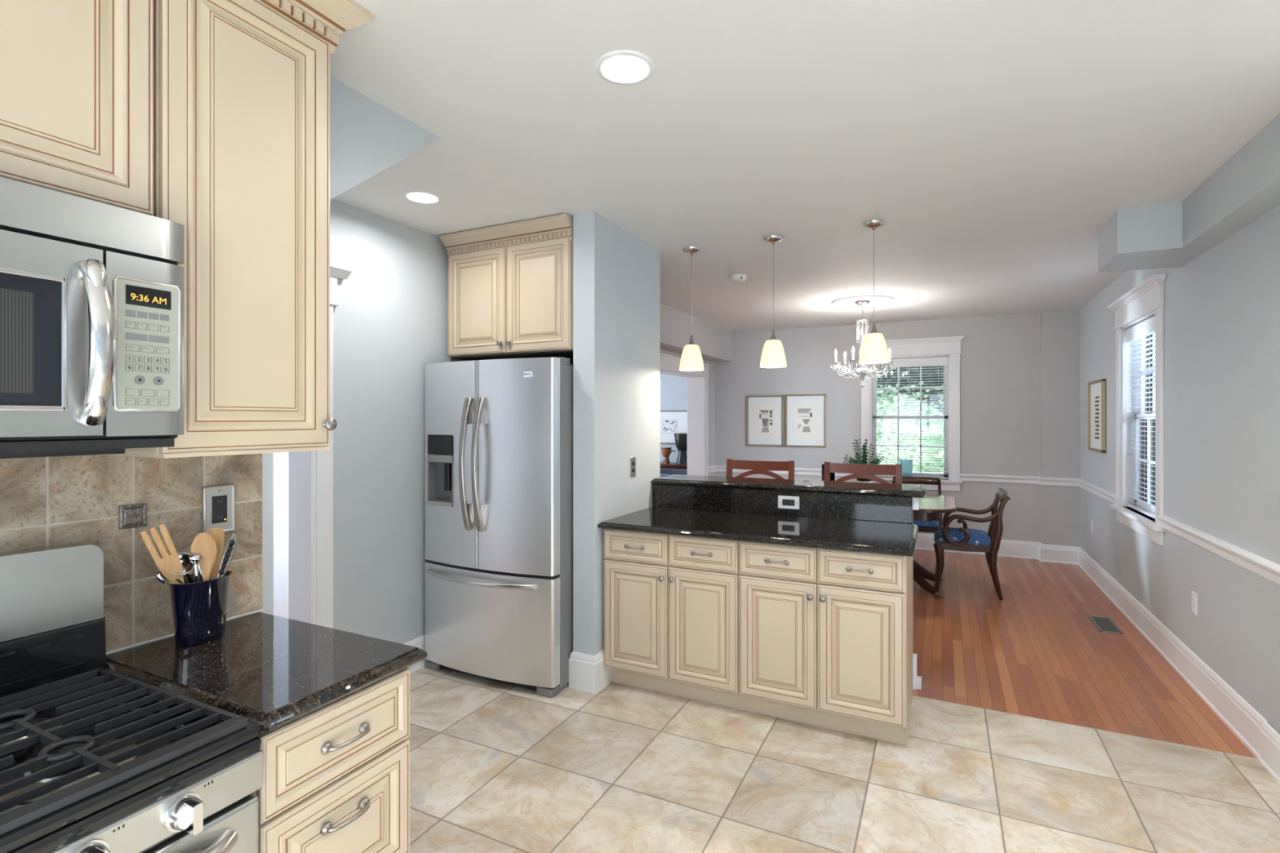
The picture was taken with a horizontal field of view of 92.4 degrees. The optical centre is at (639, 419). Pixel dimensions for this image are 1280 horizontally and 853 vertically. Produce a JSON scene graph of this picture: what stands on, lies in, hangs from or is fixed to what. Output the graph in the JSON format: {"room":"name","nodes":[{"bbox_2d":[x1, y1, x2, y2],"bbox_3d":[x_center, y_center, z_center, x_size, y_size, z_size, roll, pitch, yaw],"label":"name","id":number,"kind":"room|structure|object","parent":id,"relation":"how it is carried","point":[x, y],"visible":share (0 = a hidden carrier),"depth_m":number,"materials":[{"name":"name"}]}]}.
{"room":"kitchen","nodes":[
{"label":"kitchen","id":0,"kind":"room"},
{"bbox_2d":[0,453,273,654],"bbox_3d":[-1.954,0.175,0.249,0.135,2.600,3.618,0,0,26],"label":"wall","id":1,"kind":"structure","parent":0,"point":[51,500],"depth_m":1.52,"materials":[{"name":"tile"}]},
{"bbox_2d":[0,0,153,216],"bbox_3d":[-1.296,-0.773,1.008,0.384,0.702,0.751,0,0,26],"label":"upper cabinet","id":2,"kind":"object","parent":1,"relation":"attached to","point":[77,76],"visible":0.79,"depth_m":1.17,"materials":[{"name":"beige paint"}]},
{"bbox_2d":[0,176,183,458],"bbox_3d":[-1.258,-0.170,1.007,0.452,0.480,0.763,0,0,26],"label":"microwave","id":3,"kind":"object","parent":2,"relation":"attached to","point":[91,292],"visible":1,"depth_m":1.11,"materials":[{"name":"silver metal"}]},
{"bbox_2d":[118,502,146,529],"bbox_3d":[-1.251,0.239,1.516,0.007,0.058,0.058,0,0,26],"label":"accent tile","id":4,"kind":"object","parent":1,"relation":"attached to","point":[130,516],"depth_m":1.51,"materials":[{"name":"metal"}]},
{"bbox_2d":[106,608,262,654],"bbox_3d":[-1.494,0.559,1.031,0.009,0.004,1.728,0,0,26],"label":"trim","id":5,"kind":"structure","parent":1,"relation":"attached to","point":[260,610],"depth_m":1.56,"materials":[{"name":"black stone"}]},
{"bbox_2d":[201,484,235,533],"bbox_3d":[-1.161,0.248,1.692,0.011,0.130,0.082,0,0,26],"label":"wall outlet","id":6,"kind":"object","parent":1,"relation":"attached to","point":[218,502],"visible":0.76,"depth_m":1.69,"materials":[{"name":"silver metal"}]},
{"bbox_2d":[212,495,226,524],"bbox_3d":[-1.158,0.248,1.690,0.004,0.074,0.037,0,0,26],"label":"socket","id":7,"kind":"object","parent":6,"relation":"attached to","point":[219,502],"depth_m":1.69,"materials":[{"name":"grey plastic"}]},
{"bbox_2d":[98,0,374,458],"bbox_3d":[-1.018,-0.520,1.572,0.384,1.207,0.488,0,0,26],"label":"upper cabinet","id":8,"kind":"object","parent":1,"relation":"attached to","point":[242,87],"visible":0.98,"depth_m":1.46,"materials":[{"name":"beige paint"}]},
{"bbox_2d":[914,533,1279,784],"bbox_3d":[0.511,1.385,2.653,3.930,0.180,10.110,0,0,26],"label":"baseboard","id":9,"kind":"structure","parent":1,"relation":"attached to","point":[1243,720],"depth_m":3.63,"materials":[{"name":"white wood"}]},
{"bbox_2d":[273,452,288,618],"bbox_3d":[-2.546,0.175,3.541,0.100,2.600,2.900,0,0,26],"label":"wall","id":10,"kind":"structure","parent":0,"point":[281,460],"depth_m":3.93,"materials":[{"name":"paint"}]},
{"bbox_2d":[329,75,440,199],"bbox_3d":[-1.399,-0.830,2.351,0.990,0.590,0.720,0,0,26],"label":"wall","id":11,"kind":"structure","parent":0,"point":[367,137],"depth_m":2.12,"materials":[{"name":"paint"}]},
{"bbox_2d":[329,198,467,644],"bbox_3d":[-2.320,0.175,1.785,0.160,2.600,6.050,0,0,26],"label":"wall","id":12,"kind":"structure","parent":0,"point":[390,321],"depth_m":3.41,"materials":[{"name":"paint"}]},
{"bbox_2d":[288,263,351,628],"bbox_3d":[-1.842,0.351,2.678,0.227,2.248,1.175,0,0,26],"label":"trim","id":13,"kind":"structure","parent":12,"relation":"attached to","point":[310,473],"depth_m":3.06,"materials":[{"name":"white wood"}]},
{"bbox_2d":[404,635,427,673],"bbox_3d":[-1.229,1.385,3.792,0.022,0.180,1.485,0,0,26],"label":"baseboard","id":14,"kind":"structure","parent":12,"relation":"attached to","point":[419,642],"depth_m":3.62,"materials":[{"name":"white wood"}]},
{"bbox_2d":[570,211,660,655],"bbox_3d":[-0.621,0.175,3.986,1.260,2.600,0.860,0,0,26],"label":"wall","id":15,"kind":"structure","parent":0,"point":[616,364],"depth_m":3.44,"materials":[{"name":"paint"}]},
{"bbox_2d":[439,213,573,364],"bbox_3d":[-0.638,-0.750,3.883,0.916,0.739,0.779,0,0,26],"label":"upper cabinet","id":16,"kind":"object","parent":15,"relation":"attached to","point":[510,286],"visible":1,"depth_m":3.57,"materials":[{"name":"beige paint"}]},
{"bbox_2d":[568,648,610,693],"bbox_3d":[-0.194,1.377,3.581,0.171,0.197,0.548,0,0,26],"label":"baseboard","id":17,"kind":"structure","parent":15,"relation":"attached to","point":[588,673],"depth_m":3.34,"materials":[{"name":"white wood"}]},
{"bbox_2d":[630,456,635,477],"bbox_3d":[-0.042,0.289,3.727,0.008,0.120,0.075,0,0,26],"label":"wall outlet","id":18,"kind":"object","parent":15,"relation":"attached to","point":[633,460],"visible":1,"depth_m":3.72,"materials":[{"name":"silver metal"}]},
{"bbox_2d":[660,373,687,462],"bbox_3d":[0.032,0.175,9.991,3.420,2.600,0.150,0,0,26],"label":"wall","id":19,"kind":"structure","parent":0,"point":[673,389],"depth_m":9.67,"materials":[{"name":"blue paint"}]},
{"bbox_2d":[660,410,687,444],"bbox_3d":[0.468,0.125,9.677,0.720,0.530,0.024,0,0,26],"label":"framed print","id":20,"kind":"object","parent":19,"relation":"attached to","point":[672,422],"visible":0.52,"depth_m":9.66,"materials":[{"name":"white paper"}]},
{"bbox_2d":[660,349,715,475],"bbox_3d":[0.025,0.175,6.337,0.200,2.600,3.930,0,0,26],"label":"wall","id":21,"kind":"structure","parent":0,"point":[712,368],"depth_m":7.93,"materials":[{"name":"paint"}]},
{"bbox_2d":[660,352,710,475],"bbox_3d":[0.267,0.390,6.804,0.260,2.170,2.320,0,0,26],"label":"trim","id":22,"kind":"structure","parent":21,"relation":"attached to","point":[697,380],"depth_m":7.69,"materials":[{"name":"white wood"}]},
{"bbox_2d":[660,303,732,362],"bbox_3d":[0.218,-0.935,6.242,0.230,0.380,3.930,0,0,26],"label":"beam","id":23,"kind":"structure","parent":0,"point":[714,343],"depth_m":6.75,"materials":[{"name":"paint"}]},
{"bbox_2d":[329,0,1279,332],"bbox_3d":[-0.670,-1.175,3.954,7.500,0.100,11.700,0,0,26],"label":"ceiling","id":24,"kind":"structure","parent":0,"point":[993,142],"depth_m":2.40,"materials":[{"name":"paint"}]},
{"bbox_2d":[403,190,441,204],"bbox_3d":[-1.100,-1.121,3.103,0.184,0.007,0.184,0,0,26],"label":"recessed light","id":25,"kind":"object","parent":24,"relation":"in","point":[422,197],"visible":1,"depth_m":3.10,"materials":[{"name":"white"}]},
{"bbox_2d":[595,49,654,84],"bbox_3d":[-0.048,-1.121,1.963,0.188,0.007,0.188,0,0,26],"label":"recessed light","id":26,"kind":"object","parent":24,"relation":"in","point":[623,67],"visible":1,"depth_m":1.96,"materials":[{"name":"white"}]},
{"bbox_2d":[679,245,703,370],"bbox_3d":[0.340,-0.725,4.042,0.164,0.800,0.164,0,0,26],"label":"pendant light","id":27,"kind":"object","parent":24,"relation":"hanging from","point":[691,359],"visible":1,"depth_m":3.99,"materials":[{"name":"white glass"}]},
{"bbox_2d":[730,274,746,282],"bbox_3d":[0.773,-1.103,4.815,0.124,0.045,0.124,0,0,26],"label":"smoke detector","id":28,"kind":"object","parent":24,"relation":"attached to","point":[735,277],"visible":1,"depth_m":4.77,"materials":[{"name":"white plastic"}]},
{"bbox_2d":[760,235,786,368],"bbox_3d":[0.824,-0.725,3.799,0.164,0.800,0.164,0,0,26],"label":"pendant light","id":29,"kind":"object","parent":24,"relation":"hanging from","point":[773,356],"visible":1,"depth_m":3.75,"materials":[{"name":"white glass"}]},
{"bbox_2d":[830,299,895,387],"bbox_3d":[2.121,-0.715,5.845,0.576,0.819,0.584,0,0,26],"label":"chandelier","id":30,"kind":"object","parent":24,"relation":"hanging from","point":[862,371],"visible":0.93,"depth_m":5.82,"materials":[{"name":"silver metal"}]},
{"bbox_2d":[844,351,846,364],"bbox_3d":[2.031,-0.606,6.074,0.020,0.130,0.020,0,0,26],"label":"candle","id":31,"kind":"object","parent":30,"relation":"on","point":[845,357],"depth_m":6.07,"materials":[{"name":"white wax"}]},
{"bbox_2d":[852,346,854,359],"bbox_3d":[1.965,-0.606,5.655,0.020,0.130,0.020,0,0,26],"label":"candle","id":32,"kind":"object","parent":30,"relation":"on","point":[853,353],"depth_m":5.65,"materials":[{"name":"white wax"}]},
{"bbox_2d":[888,348,890,361],"bbox_3d":[2.361,-0.606,5.807,0.020,0.130,0.020,0,0,26],"label":"candle","id":33,"kind":"object","parent":30,"relation":"on","point":[889,352],"depth_m":5.80,"materials":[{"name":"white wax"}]},
{"bbox_2d":[831,295,894,308],"bbox_3d":[2.119,-1.115,5.846,0.570,0.020,0.570,0,0,26],"label":"ceiling medallion","id":34,"kind":"object","parent":24,"relation":"attached to","point":[881,300],"visible":0.97,"depth_m":5.86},
{"bbox_2d":[858,219,889,364],"bbox_3d":[1.339,-0.725,3.510,0.164,0.800,0.164,0,0,26],"label":"pendant light","id":35,"kind":"object","parent":24,"relation":"hanging from","point":[873,350],"visible":1,"depth_m":3.46,"materials":[{"name":"white glass"}]},
{"bbox_2d":[406,549,1279,852],"bbox_3d":[-0.670,1.505,3.954,7.500,0.060,11.700,0,0,26],"label":"floor","id":36,"kind":"structure","parent":0,"point":[495,766],"depth_m":2.65,"materials":[{"name":"tile"}]},
{"bbox_2d":[0,542,262,852],"bbox_3d":[-1.136,0.875,0.941,0.710,1.200,0.758,0,0,26],"label":"gas range","id":37,"kind":"object","parent":36,"relation":"on","point":[95,758],"visible":1,"depth_m":1.11,"materials":[{"name":"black metal"}]},
{"bbox_2d":[0,677,262,852],"bbox_3d":[-1.157,0.597,0.952,0.633,0.056,0.758,0,0,26],"label":"cooktop","id":38,"kind":"object","parent":37,"relation":"in","point":[76,823],"depth_m":1.05,"materials":[{"name":"black metal"}]},
{"bbox_2d":[251,667,409,852],"bbox_3d":[-0.912,1.036,1.469,0.664,0.879,0.372,0,0,26],"label":"base cabinet","id":39,"kind":"object","parent":36,"relation":"on","point":[335,776],"visible":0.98,"depth_m":1.33,"materials":[{"name":"beige paint"}]},
{"bbox_2d":[106,612,426,733],"bbox_3d":[-0.911,0.579,1.480,0.659,0.035,0.406,0,0,26],"label":"countertop","id":40,"kind":"structure","parent":39,"relation":"on","point":[270,671],"depth_m":1.41,"materials":[{"name":"stone"}]},
{"bbox_2d":[168,570,231,647],"bbox_3d":[-1.115,0.480,1.559,0.104,0.160,0.141,0,0,26],"label":"utensil crock","id":41,"kind":"object","parent":40,"relation":"on","point":[199,609],"visible":0.91,"depth_m":1.52,"materials":[{"name":"blue ceramic"}]},
{"bbox_2d":[140,523,184,584],"bbox_3d":[-1.134,0.396,1.497,0.018,0.294,0.140,0,0,26],"label":"wooden fork","id":42,"kind":"object","parent":41,"relation":"in","point":[171,562],"visible":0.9,"depth_m":1.48,"materials":[{"name":"brown wood"}]},
{"bbox_2d":[161,538,171,583],"bbox_3d":[-1.159,0.414,1.523,0.009,0.243,0.050,0,0,35],"label":"wooden spoon","id":43,"kind":"object","parent":41,"relation":"in","point":[162,540],"visible":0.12,"depth_m":1.51,"materials":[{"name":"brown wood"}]},
{"bbox_2d":[155,567,183,584],"bbox_3d":[-1.142,0.445,1.503,0.033,0.182,0.088,0,0,11],"label":"measuring spoon","id":44,"kind":"object","parent":41,"relation":"in","point":[159,576],"visible":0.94,"depth_m":1.47,"materials":[{"name":"silver metal"}]},
{"bbox_2d":[169,552,195,583],"bbox_3d":[-1.125,0.432,1.518,0.036,0.206,0.071,0,0,26],"label":"ladle","id":45,"kind":"object","parent":41,"relation":"in","point":[187,567],"visible":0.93,"depth_m":1.52,"materials":[{"name":"silver metal"}]},
{"bbox_2d":[186,551,203,582],"bbox_3d":[-1.114,0.433,1.537,0.036,0.203,0.031,0,0,-22],"label":"scoop","id":46,"kind":"object","parent":41,"relation":"in","point":[196,557],"visible":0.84,"depth_m":1.53,"materials":[{"name":"silver metal"}]},
{"bbox_2d":[190,532,217,581],"bbox_3d":[-1.103,0.411,1.553,0.016,0.249,0.056,0,0,45],"label":"wooden spoon","id":47,"kind":"object","parent":41,"relation":"in","point":[203,543],"visible":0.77,"depth_m":1.55,"materials":[{"name":"brown wood"}]},
{"bbox_2d":[207,527,224,579],"bbox_3d":[-1.109,0.410,1.607,0.016,0.251,0.042,0,0,26],"label":"wooden spatula","id":48,"kind":"object","parent":41,"relation":"in","point":[217,534],"visible":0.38,"depth_m":1.61,"materials":[{"name":"brown wood"}]},
{"bbox_2d":[217,533,237,577],"bbox_3d":[-1.066,0.406,1.585,0.019,0.218,0.059,0,0,26],"label":"tongs","id":49,"kind":"object","parent":41,"relation":"in","point":[228,553],"visible":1,"depth_m":1.58,"materials":[{"name":"grey metal"}]},
{"bbox_2d":[424,356,573,697],"bbox_3d":[-0.722,0.569,3.741,0.920,1.812,0.927,0,0,26],"label":"refrigerator","id":50,"kind":"object","parent":36,"relation":"on","point":[499,433],"visible":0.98,"depth_m":3.36,"materials":[{"name":"silver metal"}]},
{"bbox_2d":[604,528,742,710],"bbox_3d":[0.285,1.036,3.496,0.768,0.879,0.717,0,0,26],"label":"base cabinet","id":51,"kind":"object","parent":36,"relation":"on","point":[672,602],"visible":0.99,"depth_m":3.19,"materials":[{"name":"beige paint"}]},
{"bbox_2d":[660,468,687,477],"bbox_3d":[0.257,0.985,8.660,0.700,0.980,0.980,0,0,26],"label":"armchair","id":52,"kind":"object","parent":36,"relation":"on","point":[664,472],"visible":0.06,"depth_m":8.94,"materials":[{"name":"blue fabric"}]},
{"bbox_2d":[660,462,687,469],"bbox_3d":[0.270,1.075,9.512,1.170,0.800,0.460,0,0,26],"label":"console table","id":53,"kind":"object","parent":36,"relation":"on","point":[673,465],"visible":0.07,"depth_m":9.18,"materials":[{"name":"brown wood"}]},
{"bbox_2d":[661,447,671,463],"bbox_3d":[0.404,0.551,9.412,0.160,0.249,0.160,0,0,26],"label":"drum","id":54,"kind":"object","parent":53,"relation":"on","point":[665,451],"visible":0.99,"depth_m":9.36,"materials":[{"name":"brown wood"}]},
{"bbox_2d":[661,448,671,456],"bbox_3d":[0.404,0.504,9.412,0.150,0.132,0.150,0,0,26],"label":"bowl","id":55,"kind":"object","parent":54,"relation":"on","point":[665,451],"depth_m":9.36,"materials":[{"name":"brown wood"}]},
{"bbox_2d":[669,432,687,464],"bbox_3d":[0.636,0.439,9.306,0.287,0.473,0.261,0,0,-41],"label":"drum","id":56,"kind":"object","parent":53,"relation":"on","point":[681,438],"visible":0.82,"depth_m":9.23,"materials":[{"name":"black"}]},
{"bbox_2d":[674,435,687,450],"bbox_3d":[0.646,0.350,9.315,0.244,0.252,0.244,0,0,26],"label":"bowl","id":57,"kind":"object","parent":56,"relation":"on","point":[681,441],"depth_m":9.22,"materials":[{"name":"black"}]},
{"bbox_2d":[726,458,795,479],"bbox_3d":[0.759,0.882,4.185,0.492,1.188,0.478,0,0,26],"label":"counter stool","id":58,"kind":"object","parent":36,"relation":"on","point":[756,467],"visible":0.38,"depth_m":4.37,"materials":[{"name":"brown wood"}]},
{"bbox_2d":[739,541,912,747],"bbox_3d":[0.972,1.036,3.157,0.762,0.879,0.717,0,0,26],"label":"base cabinet","id":59,"kind":"object","parent":36,"relation":"on","point":[826,635],"visible":0.98,"depth_m":2.85,"materials":[{"name":"beige paint"}]},
{"bbox_2d":[597,506,919,556],"bbox_3d":[0.629,0.579,3.313,1.574,0.035,0.708,0,0,26],"label":"countertop","id":60,"kind":"structure","parent":59,"relation":"on","point":[864,536],"depth_m":3.18,"materials":[{"name":"stone"}]},
{"bbox_2d":[823,462,902,484],"bbox_3d":[1.368,0.882,3.874,0.492,1.188,0.478,0,0,28],"label":"counter stool","id":61,"kind":"object","parent":36,"relation":"on","point":[860,471],"visible":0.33,"depth_m":4.06,"materials":[{"name":"brown wood"}]},
{"bbox_2d":[892,475,942,533],"bbox_3d":[2.797,1.043,6.238,0.492,0.872,0.568,0,0,26],"label":"dining chair","id":62,"kind":"object","parent":36,"relation":"on","point":[930,526],"visible":0.2,"depth_m":6.32,"materials":[{"name":"brown wood"}]},
{"bbox_2d":[913,493,956,597],"bbox_3d":[1.888,1.088,5.647,1.808,0.756,1.080,0,0,26],"label":"dining table","id":63,"kind":"object","parent":36,"relation":"on","point":[931,508],"visible":0.16,"depth_m":5.14,"materials":[{"name":"brown wood"}]},
{"bbox_2d":[822,463,835,481],"bbox_3d":[1.709,0.559,5.568,0.116,0.300,0.116,0,0,26],"label":"glass cylinder","id":64,"kind":"object","parent":63,"relation":"on","point":[832,474],"visible":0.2,"depth_m":5.53,"materials":[{"name":"black glass"}]},
{"bbox_2d":[843,439,885,483],"bbox_3d":[2.001,0.441,5.480,0.378,0.537,0.424,0,0,26],"label":"potted plant","id":65,"kind":"object","parent":63,"relation":"on","point":[864,461],"visible":0.48,"depth_m":5.46,"materials":[{"name":"green plant"}]},
{"bbox_2d":[933,488,1010,599],"bbox_3d":[2.861,1.043,5.324,0.568,0.872,0.532,0,0,26],"label":"armchair","id":66,"kind":"object","parent":36,"relation":"on","point":[963,539],"visible":0.98,"depth_m":5.16,"materials":[{"name":"brown wood"}]},
{"bbox_2d":[1087,614,1124,634],"bbox_3d":[3.338,1.472,4.406,0.140,0.006,0.385,0,0,26],"label":"floor vent","id":67,"kind":"object","parent":36,"relation":"in","point":[1106,624],"visible":1,"depth_m":4.39,"materials":[{"name":"grey metal"}]},
{"bbox_2d":[715,312,1040,542],"bbox_3d":[2.847,0.175,7.220,4.080,2.600,0.150,0,0,26],"label":"wall","id":68,"kind":"structure","parent":0,"point":[1000,357],"depth_m":6.79,"materials":[{"name":"paint"}]},
{"bbox_2d":[746,395,783,446],"bbox_3d":[1.579,0.018,7.747,0.470,0.637,0.024,0,0,26],"label":"framed print","id":69,"kind":"object","parent":68,"relation":"attached to","point":[765,414],"visible":1,"depth_m":7.74,"materials":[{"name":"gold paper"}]},
{"bbox_2d":[708,465,853,476],"bbox_3d":[1.727,0.644,7.513,1.812,0.085,0.315,0,0,26],"label":"trim","id":70,"kind":"structure","parent":68,"relation":"attached to","point":[797,471],"depth_m":7.58,"materials":[{"name":"white wood"}]},
{"bbox_2d":[785,394,826,447],"bbox_3d":[2.031,0.017,7.524,0.488,0.647,0.024,0,0,26],"label":"framed print","id":71,"kind":"object","parent":68,"relation":"attached to","point":[805,414],"visible":1,"depth_m":7.52,"materials":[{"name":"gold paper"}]},
{"bbox_2d":[856,335,964,491],"bbox_3d":[3.097,-0.061,7.060,1.128,1.712,0.216,0,0,26],"label":"window","id":72,"kind":"structure","parent":68,"relation":"in","point":[949,347],"depth_m":6.94,"materials":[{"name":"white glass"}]},
{"bbox_2d":[899,458,912,476],"bbox_3d":[3.028,0.560,6.981,0.133,0.226,0.087,0,0,26],"label":"vase","id":73,"kind":"object","parent":72,"relation":"on","point":[907,464],"visible":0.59,"depth_m":6.94,"materials":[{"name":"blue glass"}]},
{"bbox_2d":[872,356,947,479],"bbox_3d":[3.095,-0.015,7.056,0.794,1.370,0.060,0,0,26],"label":"window blind","id":74,"kind":"object","parent":72,"relation":"attached to","point":[940,361],"visible":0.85,"depth_m":7.01,"materials":[{"name":"white plastic"}]},
{"bbox_2d":[912,510,913,654],"bbox_3d":[0.806,0.948,3.712,1.542,1.055,0.119,0,0,26],"label":"wall","id":75,"kind":"structure","parent":0,"point":[913,510],"depth_m":3.42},
{"bbox_2d":[652,484,912,524],"bbox_3d":[0.775,0.507,3.648,1.544,0.175,0.020,0,0,26],"label":"backsplash","id":76,"kind":"structure","parent":75,"relation":"attached to","point":[894,509],"depth_m":3.59,"materials":[{"name":"black stone"}]},
{"bbox_2d":[777,495,799,509],"bbox_3d":[0.868,0.486,3.587,0.124,0.074,0.008,0,0,26],"label":"wall outlet","id":77,"kind":"object","parent":76,"relation":"attached to","point":[784,502],"visible":1,"depth_m":3.58,"materials":[{"name":"white plastic"}]},
{"bbox_2d":[782,498,794,506],"bbox_3d":[0.867,0.486,3.585,0.072,0.036,0.004,0,0,26],"label":"socket","id":78,"kind":"object","parent":77,"relation":"attached to","point":[785,502],"depth_m":3.58,"materials":[{"name":"grey plastic"}]},
{"bbox_2d":[651,474,925,497],"bbox_3d":[0.869,0.402,3.770,1.600,0.037,0.360,0,0,26],"label":"countertop","id":79,"kind":"structure","parent":75,"relation":"on","point":[771,484],"depth_m":3.62,"materials":[{"name":"stone"}]},
{"bbox_2d":[912,497,919,510],"bbox_3d":[1.501,0.497,3.458,0.134,0.155,0.270,0,0,26],"label":"bracket","id":80,"kind":"object","parent":75,"relation":"attached to","point":[916,501],"visible":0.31,"depth_m":3.32,"materials":[{"name":"white"}]},
{"bbox_2d":[912,653,921,690],"bbox_3d":[1.527,1.393,3.383,0.043,0.165,0.100,0,0,26],"label":"baseboard","id":81,"kind":"structure","parent":75,"relation":"attached to","point":[917,680],"depth_m":3.35,"materials":[{"name":"white wood"}]},
{"bbox_2d":[1040,308,1079,546],"bbox_3d":[4.341,0.175,6.344,0.325,2.600,0.100,0,0,26],"label":"wall","id":82,"kind":"structure","parent":0,"point":[1060,329],"depth_m":6.30,"materials":[{"name":"paint"}]},
{"bbox_2d":[1080,204,1279,734],"bbox_3d":[2.307,0.175,1.683,0.150,2.600,10.260,0,0,26],"label":"wall","id":83,"kind":"structure","parent":0,"point":[1208,300],"depth_m":3.16,"materials":[{"name":"paint"}]},
{"bbox_2d":[960,473,1115,504],"bbox_3d":[3.667,0.644,5.824,1.075,0.085,1.630,0,0,26],"label":"trim","id":84,"kind":"structure","parent":83,"relation":"attached to","point":[1109,496],"depth_m":6.35,"materials":[{"name":"white wood"}]},
{"bbox_2d":[1091,520,1093,533],"bbox_3d":[4.205,1.000,5.709,0.008,0.118,0.075,0,0,26],"label":"wall outlet","id":85,"kind":"object","parent":83,"relation":"attached to","point":[1091,520],"visible":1,"depth_m":5.69,"materials":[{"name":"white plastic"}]},
{"bbox_2d":[1088,378,1106,453],"bbox_3d":[4.078,-0.030,5.482,0.030,0.630,0.560,0,0,26],"label":"framed print","id":86,"kind":"object","parent":83,"relation":"attached to","point":[1096,388],"visible":1,"depth_m":5.46,"materials":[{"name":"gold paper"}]},
{"bbox_2d":[1106,273,1166,545],"bbox_3d":[3.580,-0.056,4.339,0.216,1.702,1.198,0,0,26],"label":"window","id":87,"kind":"structure","parent":83,"relation":"in","point":[1144,301],"depth_m":4.54,"materials":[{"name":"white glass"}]},
{"bbox_2d":[1125,315,1155,519],"bbox_3d":[3.576,-0.010,4.341,0.059,1.360,0.860,0,0,26],"label":"window blind","id":88,"kind":"object","parent":87,"relation":"attached to","point":[1145,328],"visible":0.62,"depth_m":4.43,"materials":[{"name":"white plastic"}]},
{"bbox_2d":[1191,591,1197,615],"bbox_3d":[3.062,1.015,3.392,0.008,0.118,0.075,0,0,26],"label":"wall outlet","id":89,"kind":"object","parent":83,"relation":"attached to","point":[1194,596],"visible":1,"depth_m":3.38,"materials":[{"name":"white plastic"}]},
{"bbox_2d":[1157,515,1279,586],"bbox_3d":[1.665,0.644,0.587,0.032,0.085,7.325,0,0,26],"label":"trim","id":90,"kind":"structure","parent":83,"relation":"attached to","point":[1266,569],"depth_m":2.97,"materials":[{"name":"white wood"}]},
{"bbox_2d":[1097,113,1279,272],"bbox_3d":[1.415,-1.006,0.506,0.410,0.238,7.060,0,0,26],"label":"wall","id":91,"kind":"structure","parent":0,"point":[1246,187],"depth_m":3.00,"materials":[{"name":"paint"}]},
{"label":"outside","id":92,"kind":"structure","parent":0,"visible":0},
{"bbox_3d":[4.774,2.125,24.377,37.000,0.100,32.050,0,0,26],"label":"ground","id":93,"kind":"structure","parent":92,"visible":0},
{"bbox_2d":[876,366,918,396],"bbox_3d":[4.386,-2.628,16.228,5.717,9.423,4.889,0,0,26],"label":"tree","id":94,"kind":"object","parent":93,"relation":"on","point":[905,369],"visible":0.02,"depth_m":15.05,"materials":[{"name":"green plant"}]},
{"bbox_2d":[876,374,943,473],"bbox_3d":[3.971,0.684,9.795,3.031,2.810,2.402,0,0,26],"label":"bush","id":95,"kind":"object","parent":93,"relation":"on","point":[887,406],"visible":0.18,"depth_m":9.11,"materials":[{"name":"green plant"}]},
{"bbox_2d":[879,365,943,413],"bbox_3d":[9.763,-3.937,21.739,7.336,12.046,6.272,0,0,44],"label":"tree","id":96,"kind":"object","parent":93,"relation":"on","point":[926,377],"visible":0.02,"depth_m":20.33,"materials":[{"name":"green plant"}]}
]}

